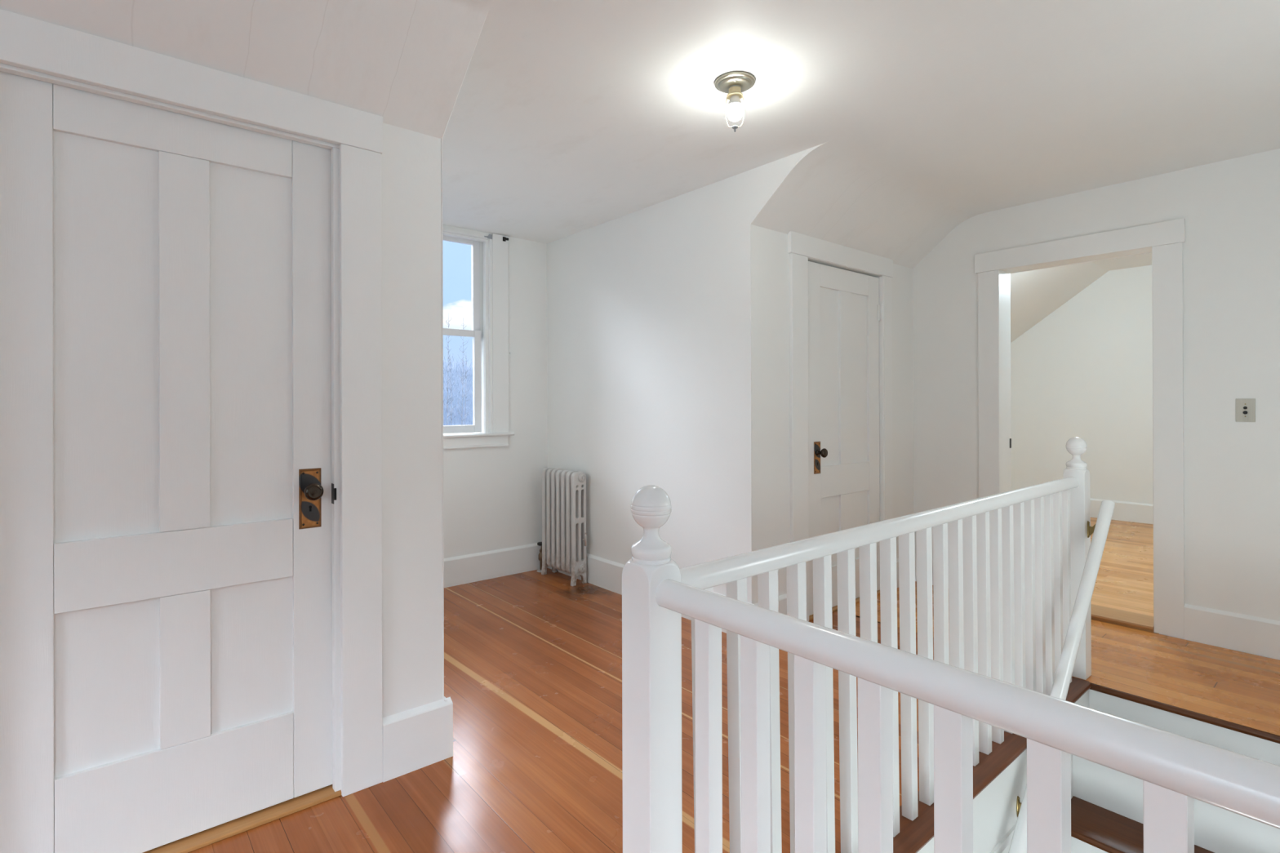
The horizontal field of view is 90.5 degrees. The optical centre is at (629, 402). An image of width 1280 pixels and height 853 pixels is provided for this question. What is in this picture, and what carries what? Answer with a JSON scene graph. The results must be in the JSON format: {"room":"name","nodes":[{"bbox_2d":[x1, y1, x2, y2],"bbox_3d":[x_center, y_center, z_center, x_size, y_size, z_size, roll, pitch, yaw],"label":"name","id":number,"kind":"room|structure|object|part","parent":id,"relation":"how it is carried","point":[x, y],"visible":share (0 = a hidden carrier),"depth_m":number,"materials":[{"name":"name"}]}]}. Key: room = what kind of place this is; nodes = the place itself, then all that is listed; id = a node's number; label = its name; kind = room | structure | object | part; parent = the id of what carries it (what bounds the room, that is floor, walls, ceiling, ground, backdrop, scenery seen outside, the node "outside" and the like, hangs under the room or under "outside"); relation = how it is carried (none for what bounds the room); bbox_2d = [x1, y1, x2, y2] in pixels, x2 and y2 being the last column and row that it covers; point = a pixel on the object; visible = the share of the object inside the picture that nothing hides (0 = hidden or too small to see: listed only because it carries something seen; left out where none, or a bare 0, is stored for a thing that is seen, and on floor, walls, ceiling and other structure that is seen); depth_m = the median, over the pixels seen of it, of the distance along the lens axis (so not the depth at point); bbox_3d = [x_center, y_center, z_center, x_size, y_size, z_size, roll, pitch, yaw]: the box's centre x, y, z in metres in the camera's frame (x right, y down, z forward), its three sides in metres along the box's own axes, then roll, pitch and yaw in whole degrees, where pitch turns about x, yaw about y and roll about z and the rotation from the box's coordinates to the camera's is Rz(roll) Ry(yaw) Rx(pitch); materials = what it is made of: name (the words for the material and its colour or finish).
{"room":"stair landing","nodes":[
{"label":"stair landing","id":0,"kind":"room"},
{"bbox_2d":[381,122,414,717],"bbox_3d":[-2.102,0.073,1.046,3.505,2.300,0.102,0,0,-40],"label":"wall","id":1,"kind":"structure","parent":0,"point":[397,155],"depth_m":2.09,"materials":[{"name":"paint"}]},
{"bbox_2d":[0,71,332,852],"bbox_3d":[-1.228,0.200,1.740,0.806,2.002,0.094,0,0,-40],"label":"door","id":2,"kind":"structure","parent":1,"relation":"in","point":[166,505],"depth_m":1.72,"materials":[{"name":"paint"}]},
{"bbox_3d":[-1.368,-0.166,1.665,0.225,1.049,0.010,0,0,-40],"label":"panel","id":3,"kind":"part","parent":2,"relation":"part of","materials":[{"name":"paint"}]},
{"bbox_3d":[-1.365,0.735,1.663,0.225,0.426,0.010,0,0,-40],"label":"panel","id":4,"kind":"part","parent":2,"relation":"part of","materials":[{"name":"paint"}]},
{"bbox_3d":[-1.116,-0.166,1.874,0.224,1.049,0.010,0,0,-40],"label":"panel","id":5,"kind":"part","parent":2,"relation":"part of","materials":[{"name":"paint"}]},
{"bbox_3d":[-1.113,0.735,1.873,0.224,0.426,0.010,0,0,-40],"label":"panel","id":6,"kind":"part","parent":2,"relation":"part of","materials":[{"name":"paint"}]},
{"bbox_3d":[-0.984,0.295,1.954,0.062,0.183,0.004,0,0,-40],"label":"lock plate","id":7,"kind":"part","parent":2,"relation":"part of","materials":[{"name":"orange metal"}]},
{"bbox_3d":[-0.965,0.270,1.932,0.053,0.053,0.055,0,0,-40],"label":"knob","id":8,"kind":"part","parent":2,"relation":"part of","materials":[{"name":"brown metal"}]},
{"bbox_2d":[0,8,382,796],"bbox_3d":[-1.240,0.150,1.748,1.066,2.142,0.125,0,0,-40],"label":"door frame","id":9,"kind":"structure","parent":1,"relation":"attached to","point":[30,47],"depth_m":1.97,"materials":[{"name":"paint"}]},
{"bbox_3d":[-0.923,0.284,1.981,0.007,0.063,0.031,0,0,-40],"label":"strike plate","id":10,"kind":"part","parent":9,"relation":"part of","materials":[{"name":"black metal"}]},
{"bbox_2d":[413,131,442,707],"bbox_3d":[-1.224,-0.007,2.809,0.100,2.460,2.374,0,0,-40],"label":"wall","id":11,"kind":"structure","parent":0,"point":[427,148],"depth_m":2.16,"materials":[{"name":"paint"}]},
{"bbox_2d":[382,696,453,782],"bbox_3d":[-1.325,1.125,2.864,0.237,0.197,1.954,0,0,-40],"label":"baseboard","id":12,"kind":"structure","parent":11,"relation":"attached to","point":[420,737],"depth_m":2.11,"materials":[{"name":"paint"}]},
{"bbox_2d":[440,12,488,699],"bbox_3d":[-0.539,-0.082,2.062,0.007,2.224,0.344,0,0,-40],"label":"trim","id":13,"kind":"structure","parent":11,"relation":"attached to","point":[442,260],"depth_m":2.19,"materials":[{"name":"paint"}]},
{"bbox_2d":[443,224,547,558],"bbox_3d":[-1.292,-0.025,4.258,1.848,2.500,0.140,0,0,-40],"label":"wall","id":14,"kind":"structure","parent":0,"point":[492,496],"depth_m":4.57,"materials":[{"name":"paint"}]},
{"bbox_2d":[442,224,514,449],"bbox_3d":[-1.286,-0.435,4.229,1.061,1.494,0.195,0,0,-40],"label":"window","id":15,"kind":"structure","parent":14,"relation":"attached to","point":[489,332],"depth_m":4.44,"materials":[{"name":"paint"}]},
{"bbox_3d":[-1.322,-0.803,4.271,0.670,0.676,0.030,0,0,-40],"label":"sash","id":16,"kind":"part","parent":15,"relation":"part of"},
{"bbox_3d":[-1.311,-0.147,4.234,0.690,0.712,0.030,0,0,-40],"label":"sash","id":17,"kind":"part","parent":15,"relation":"part of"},
{"bbox_3d":[-1.284,0.223,4.228,1.061,0.020,0.195,0,0,-40],"label":"sill","id":18,"kind":"part","parent":15,"relation":"part of","materials":[{"name":"paint"}]},
{"bbox_2d":[484,234,492,239],"bbox_3d":[-0.985,-1.158,4.415,0.058,0.033,0.014,0,0,-40],"label":"bracket","id":19,"kind":"object","parent":15,"relation":"attached to","point":[490,236],"visible":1,"depth_m":4.41,"materials":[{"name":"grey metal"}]},
{"bbox_2d":[502,236,508,241],"bbox_3d":[-0.875,-1.157,4.484,0.040,0.030,0.016,0,0,-40],"label":"curtain bracket","id":20,"kind":"object","parent":15,"relation":"attached to","point":[504,238],"visible":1,"depth_m":4.48,"materials":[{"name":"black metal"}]},
{"bbox_2d":[444,541,546,587],"bbox_3d":[-1.237,1.130,4.195,1.648,0.190,0.020,0,0,-40],"label":"baseboard","id":21,"kind":"structure","parent":14,"relation":"attached to","point":[478,566],"depth_m":4.41,"materials":[{"name":"paint"}]},
{"bbox_2d":[0,0,1279,268],"bbox_3d":[-0.133,-1.184,1.409,7.100,0.637,5.830,0,0,-40],"label":"ceiling","id":22,"kind":"structure","parent":0,"point":[915,120],"depth_m":2.36,"materials":[{"name":"paint"}]},
{"bbox_2d":[714,71,755,132],"bbox_3d":[0.391,-1.099,2.353,0.149,0.188,0.149,0,0,-40],"label":"ceiling light","id":23,"kind":"object","parent":22,"relation":"attached to","point":[733,83],"visible":1,"depth_m":2.33,"materials":[{"name":"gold metal"}]},
{"bbox_2d":[727,85,742,99],"bbox_3d":[0.391,-1.150,2.353,0.057,0.032,0.057,0,0,-40],"label":"socket","id":24,"kind":"object","parent":23,"relation":"attached to","point":[734,91],"depth_m":2.34,"materials":[{"name":"beige ceramic"}]},
{"bbox_3d":[0.391,-1.074,2.353,0.060,0.055,0.060,0,0,-40],"label":"bulb","id":25,"kind":"part","parent":23,"relation":"part of","materials":[{"name":"white glass"}]},
{"bbox_3d":[0.391,-1.124,2.353,0.056,0.046,0.056,0,0,-40],"label":"bulb","id":26,"kind":"part","parent":23,"relation":"part of","materials":[{"name":"glass"}]},
{"bbox_2d":[546,149,805,604],"bbox_3d":[0.120,-0.010,3.927,0.100,2.460,2.374,0,0,-40],"label":"wall","id":27,"kind":"structure","parent":0,"point":[648,308],"depth_m":3.71,"materials":[{"name":"paint"}]},
{"bbox_2d":[547,551,754,633],"bbox_3d":[0.006,1.125,3.973,0.020,0.190,1.950,0,0,-40],"label":"baseboard","id":28,"kind":"structure","parent":27,"relation":"attached to","point":[606,574],"depth_m":4.16,"materials":[{"name":"paint"}]},
{"bbox_2d":[750,149,807,603],"bbox_3d":[0.730,-0.085,3.117,0.007,2.224,0.344,0,0,-40],"label":"trim","id":29,"kind":"structure","parent":27,"relation":"attached to","point":[806,149],"depth_m":3.24,"materials":[{"name":"paint"}]},
{"bbox_2d":[188,568,1279,852],"bbox_3d":[-0.161,1.267,1.409,6.950,0.100,5.780,0,0,-40],"label":"floor","id":30,"kind":"structure","parent":0,"point":[533,660],"depth_m":2.44,"materials":[{"name":"brown wood"}]},
{"bbox_2d":[142,784,341,852],"bbox_3d":[-1.238,1.215,1.755,0.812,0.012,0.110,0,0,-40],"label":"threshold","id":31,"kind":"object","parent":30,"relation":"on","point":[193,842],"visible":0.46,"depth_m":1.83,"materials":[{"name":"brown wood"}]},
{"bbox_2d":[536,467,586,586],"bbox_3d":[-0.483,0.844,4.435,0.117,0.757,0.532,0,0,-40],"label":"radiator","id":32,"kind":"object","parent":30,"relation":"on","point":[560,486],"visible":1,"depth_m":4.32,"materials":[{"name":"silver metal"}]},
{"bbox_2d":[808,590,879,620],"bbox_3d":[1.278,1.210,3.840,0.812,0.012,0.120,0,0,-40],"label":"threshold","id":33,"kind":"object","parent":30,"relation":"on","point":[857,600],"visible":0.2,"depth_m":3.72,"materials":[{"name":"brown wood"}]},
{"bbox_2d":[762,227,914,595],"bbox_3d":[1.300,0.141,3.875,1.647,2.150,0.102,0,0,-40],"label":"wall","id":34,"kind":"structure","parent":0,"point":[776,434],"depth_m":3.43,"materials":[{"name":"paint"}]},
{"bbox_2d":[754,554,915,614],"bbox_3d":[1.287,1.124,3.780,1.742,0.184,0.020,0,0,-40],"label":"baseboard","id":35,"kind":"structure","parent":34,"relation":"attached to","point":[782,600],"depth_m":3.39,"materials":[{"name":"paint"}]},
{"bbox_2d":[787,231,893,621],"bbox_3d":[1.258,0.143,3.825,1.095,2.146,0.125,0,0,-40],"label":"door frame","id":36,"kind":"structure","parent":34,"relation":"attached to","point":[802,249],"depth_m":3.52,"materials":[{"name":"paint"}]},
{"bbox_2d":[808,261,882,615],"bbox_3d":[1.308,0.200,3.810,0.816,2.004,0.094,0,0,-40],"label":"door","id":37,"kind":"structure","parent":34,"relation":"in","point":[845,313],"depth_m":3.80,"materials":[{"name":"paint"}]},
{"bbox_3d":[1.075,0.315,3.629,0.062,0.183,0.004,0,0,-40],"label":"lock plate","id":38,"kind":"part","parent":37,"relation":"part of","materials":[{"name":"orange metal"}]},
{"bbox_3d":[1.093,0.285,3.606,0.053,0.053,0.055,0,0,-40],"label":"knob","id":39,"kind":"part","parent":37,"relation":"part of","materials":[{"name":"brown metal"}]},
{"bbox_3d":[1.169,-0.150,3.737,0.220,1.054,0.010,0,0,-40],"label":"panel","id":40,"kind":"part","parent":37,"relation":"part of","materials":[{"name":"paint"}]},
{"bbox_3d":[1.172,0.758,3.736,0.220,0.428,0.010,0,0,-40],"label":"panel","id":41,"kind":"part","parent":37,"relation":"part of","materials":[{"name":"paint"}]},
{"bbox_3d":[1.420,-0.151,3.946,0.212,1.054,0.010,0,0,-40],"label":"panel","id":42,"kind":"part","parent":37,"relation":"part of","materials":[{"name":"paint"}]},
{"bbox_3d":[1.423,0.758,3.945,0.212,0.428,0.010,0,0,-40],"label":"panel","id":43,"kind":"part","parent":37,"relation":"part of","materials":[{"name":"paint"}]},
{"bbox_2d":[1001,689,1088,852],"bbox_3d":[1.003,2.571,1.991,2.590,2.688,0.084,0,0,-40],"label":"wall","id":44,"kind":"structure","parent":0,"point":[1083,700],"depth_m":2.69,"materials":[{"name":"paint"}]},
{"bbox_2d":[917,748,1026,852],"bbox_3d":[0.903,1.371,1.846,2.055,0.272,0.021,0,0,-40],"label":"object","id":45,"kind":"structure","parent":44,"relation":"attached to","point":[995,817],"depth_m":2.12,"materials":[{"name":"paint"}]},
{"bbox_2d":[893,676,1091,852],"bbox_3d":[1.025,1.226,2.008,2.450,0.025,0.116,0,0,-40],"label":"trim","id":46,"kind":"structure","parent":44,"relation":"attached to","point":[913,836],"depth_m":2.06,"materials":[{"name":"brown wood"}]},
{"bbox_2d":[622,436,1279,852],"bbox_3d":[1.421,0.682,1.529,2.620,1.059,1.339,0,0,-40],"label":"balustrade","id":47,"kind":"object","parent":46,"relation":"on","point":[1007,592],"visible":0.99,"depth_m":1.17,"materials":[{"name":"paint"}]},
{"bbox_3d":[0.043,0.757,1.201,0.081,0.918,0.081,0,0,-40],"label":"newel post","id":48,"kind":"part","parent":47,"relation":"part of","materials":[{"name":"paint"}]},
{"bbox_3d":[1.012,0.351,2.014,2.458,0.046,0.052,0,0,-40],"label":"rail","id":49,"kind":"part","parent":47,"relation":"part of","materials":[{"name":"paint"}]},
{"bbox_3d":[0.468,0.347,0.689,0.052,0.046,1.262,0,0,-40],"label":"rail","id":50,"kind":"part","parent":47,"relation":"part of","materials":[{"name":"paint"}]},
{"bbox_3d":[1.992,0.753,2.822,0.089,0.918,0.081,0,0,-40],"label":"newel post","id":51,"kind":"part","parent":47,"relation":"part of","materials":[{"name":"paint"}]},
{"bbox_2d":[1008,499,1115,852],"bbox_3d":[1.231,1.488,2.070,2.168,2.136,0.098,0,0,-40],"label":"stair handrail","id":52,"kind":"object","parent":44,"relation":"attached to","point":[1100,531],"visible":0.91,"depth_m":2.44,"materials":[{"name":"paint"}]},
{"bbox_2d":[1089,682,1279,743],"bbox_3d":[2.369,1.226,2.315,0.040,0.030,1.338,0,0,-40],"label":"trim","id":53,"kind":"structure","parent":44,"relation":"attached to","point":[1188,713],"depth_m":2.49,"materials":[{"name":"brown wood"}]},
{"bbox_2d":[1010,253,1151,342],"bbox_3d":[4.111,-0.865,4.755,3.555,1.354,4.750,0,0,-40],"label":"ceiling","id":54,"kind":"structure","parent":0,"point":[1035,295],"depth_m":6.21,"materials":[{"name":"paint"}]},
{"bbox_2d":[1010,265,1153,504],"bbox_3d":[5.399,-0.119,5.855,0.110,2.850,4.700,0,0,-40],"label":"wall","id":55,"kind":"structure","parent":0,"point":[1084,371],"depth_m":6.51,"materials":[{"name":"paint"}]},
{"bbox_2d":[1089,497,1153,524],"bbox_3d":[5.385,1.095,5.773,0.020,0.222,4.400,0,0,-40],"label":"baseboard","id":56,"kind":"structure","parent":55,"relation":"attached to","point":[1141,513],"depth_m":6.29,"materials":[{"name":"paint"}]},
{"bbox_2d":[912,148,1279,660],"bbox_3d":[2.808,1.186,3.435,0.154,5.450,5.100,0,0,-40],"label":"wall","id":57,"kind":"structure","parent":0,"point":[1230,208],"depth_m":3.21,"materials":[{"name":"paint"}]},
{"bbox_2d":[974,217,1185,639],"bbox_3d":[2.591,0.135,3.692,0.196,2.154,1.014,0,0,-40],"label":"door frame","id":58,"kind":"structure","parent":57,"relation":"attached to","point":[1164,240],"depth_m":3.34,"materials":[{"name":"paint"}]},
{"bbox_2d":[915,554,1279,659],"bbox_3d":[2.742,1.122,3.379,0.018,0.178,2.498,0,0,-40],"label":"baseboard","id":59,"kind":"structure","parent":57,"relation":"attached to","point":[1255,635],"depth_m":3.11,"materials":[{"name":"paint"}]},
{"bbox_2d":[1235,398,1255,422],"bbox_3d":[2.991,0.037,3.081,0.012,0.113,0.069,0,0,-40],"label":"light switch","id":60,"kind":"object","parent":57,"relation":"attached to","point":[1245,407],"visible":1,"depth_m":3.08,"materials":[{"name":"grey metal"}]},
{"bbox_2d":[1090,517,1159,634],"bbox_3d":[4.096,1.244,4.766,3.510,0.130,4.700,0,0,-40],"label":"floor","id":61,"kind":"structure","parent":0,"point":[1124,581],"depth_m":4.47,"materials":[{"name":"brown wood"}]},
{"bbox_2d":[1090,604,1156,633],"bbox_3d":[2.594,1.206,3.687,0.201,0.051,0.744,0,0,-40],"label":"threshold","id":62,"kind":"object","parent":61,"relation":"on","point":[1122,618],"visible":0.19,"depth_m":3.49,"materials":[{"name":"brown wood"}]},
{"label":"outside","id":63,"kind":"structure","parent":0,"visible":0},
{"bbox_2d":[443,360,472,425],"bbox_3d":[-13.070,0.103,47.004,100.000,9.326,71.000,0,0,-40],"label":"hillside","id":64,"kind":"structure","parent":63,"point":[468,364],"depth_m":42.27,"materials":[{"name":"blue"}]},
{"bbox_2d":[445,356,456,422],"bbox_3d":[-2.855,1.945,10.094,0.337,5.454,0.238,0,0,-40],"label":"sapling","id":65,"kind":"object","parent":64,"relation":"on","point":[448,357],"visible":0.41,"depth_m":10.11,"materials":[{"name":"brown plant"}]},
{"bbox_2d":[443,356,472,426],"bbox_3d":[-13.013,-0.147,35.208,14.955,8.638,48.029,0,0,-11],"label":"brush","id":66,"kind":"object","parent":64,"relation":"on","point":[446,366],"visible":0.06,"depth_m":39.78,"materials":[{"name":"plant"}]},
{"bbox_2d":[456,317,468,425],"bbox_3d":[-2.557,1.722,9.558,0.238,6.030,0.347,0,0,42],"label":"sapling","id":67,"kind":"object","parent":64,"relation":"on","point":[462,407],"visible":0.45,"depth_m":9.60,"materials":[{"name":"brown plant"}]},
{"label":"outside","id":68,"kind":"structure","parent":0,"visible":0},
{"bbox_2d":[443,318,453,425],"bbox_3d":[-2.410,1.770,8.385,0.364,5.930,0.236,0,0,-40],"label":"sapling","id":69,"kind":"object","parent":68,"point":[448,318],"visible":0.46,"depth_m":8.39,"materials":[{"name":"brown plant"}]},
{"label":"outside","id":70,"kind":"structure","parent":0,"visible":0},
{"bbox_2d":[460,354,470,423],"bbox_3d":[-2.450,1.996,9.136,0.374,5.480,0.235,0,0,-40],"label":"sapling","id":71,"kind":"object","parent":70,"point":[464,354],"visible":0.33,"depth_m":9.20,"materials":[{"name":"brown plant"}]},
{"bbox_3d":[1.862,3.962,1.818,3.685,0.100,1.440,0,0,-40],"label":"floor","id":72,"kind":"structure","parent":0,"visible":0},
{"bbox_2d":[1071,688,1279,852],"bbox_3d":[1.545,2.396,1.573,2.330,2.312,1.253,0,0,-40],"label":"staircase","id":73,"kind":"structure","parent":72,"relation":"on","point":[1107,811],"depth_m":2.46,"materials":[{"name":"paint"}]}
]}

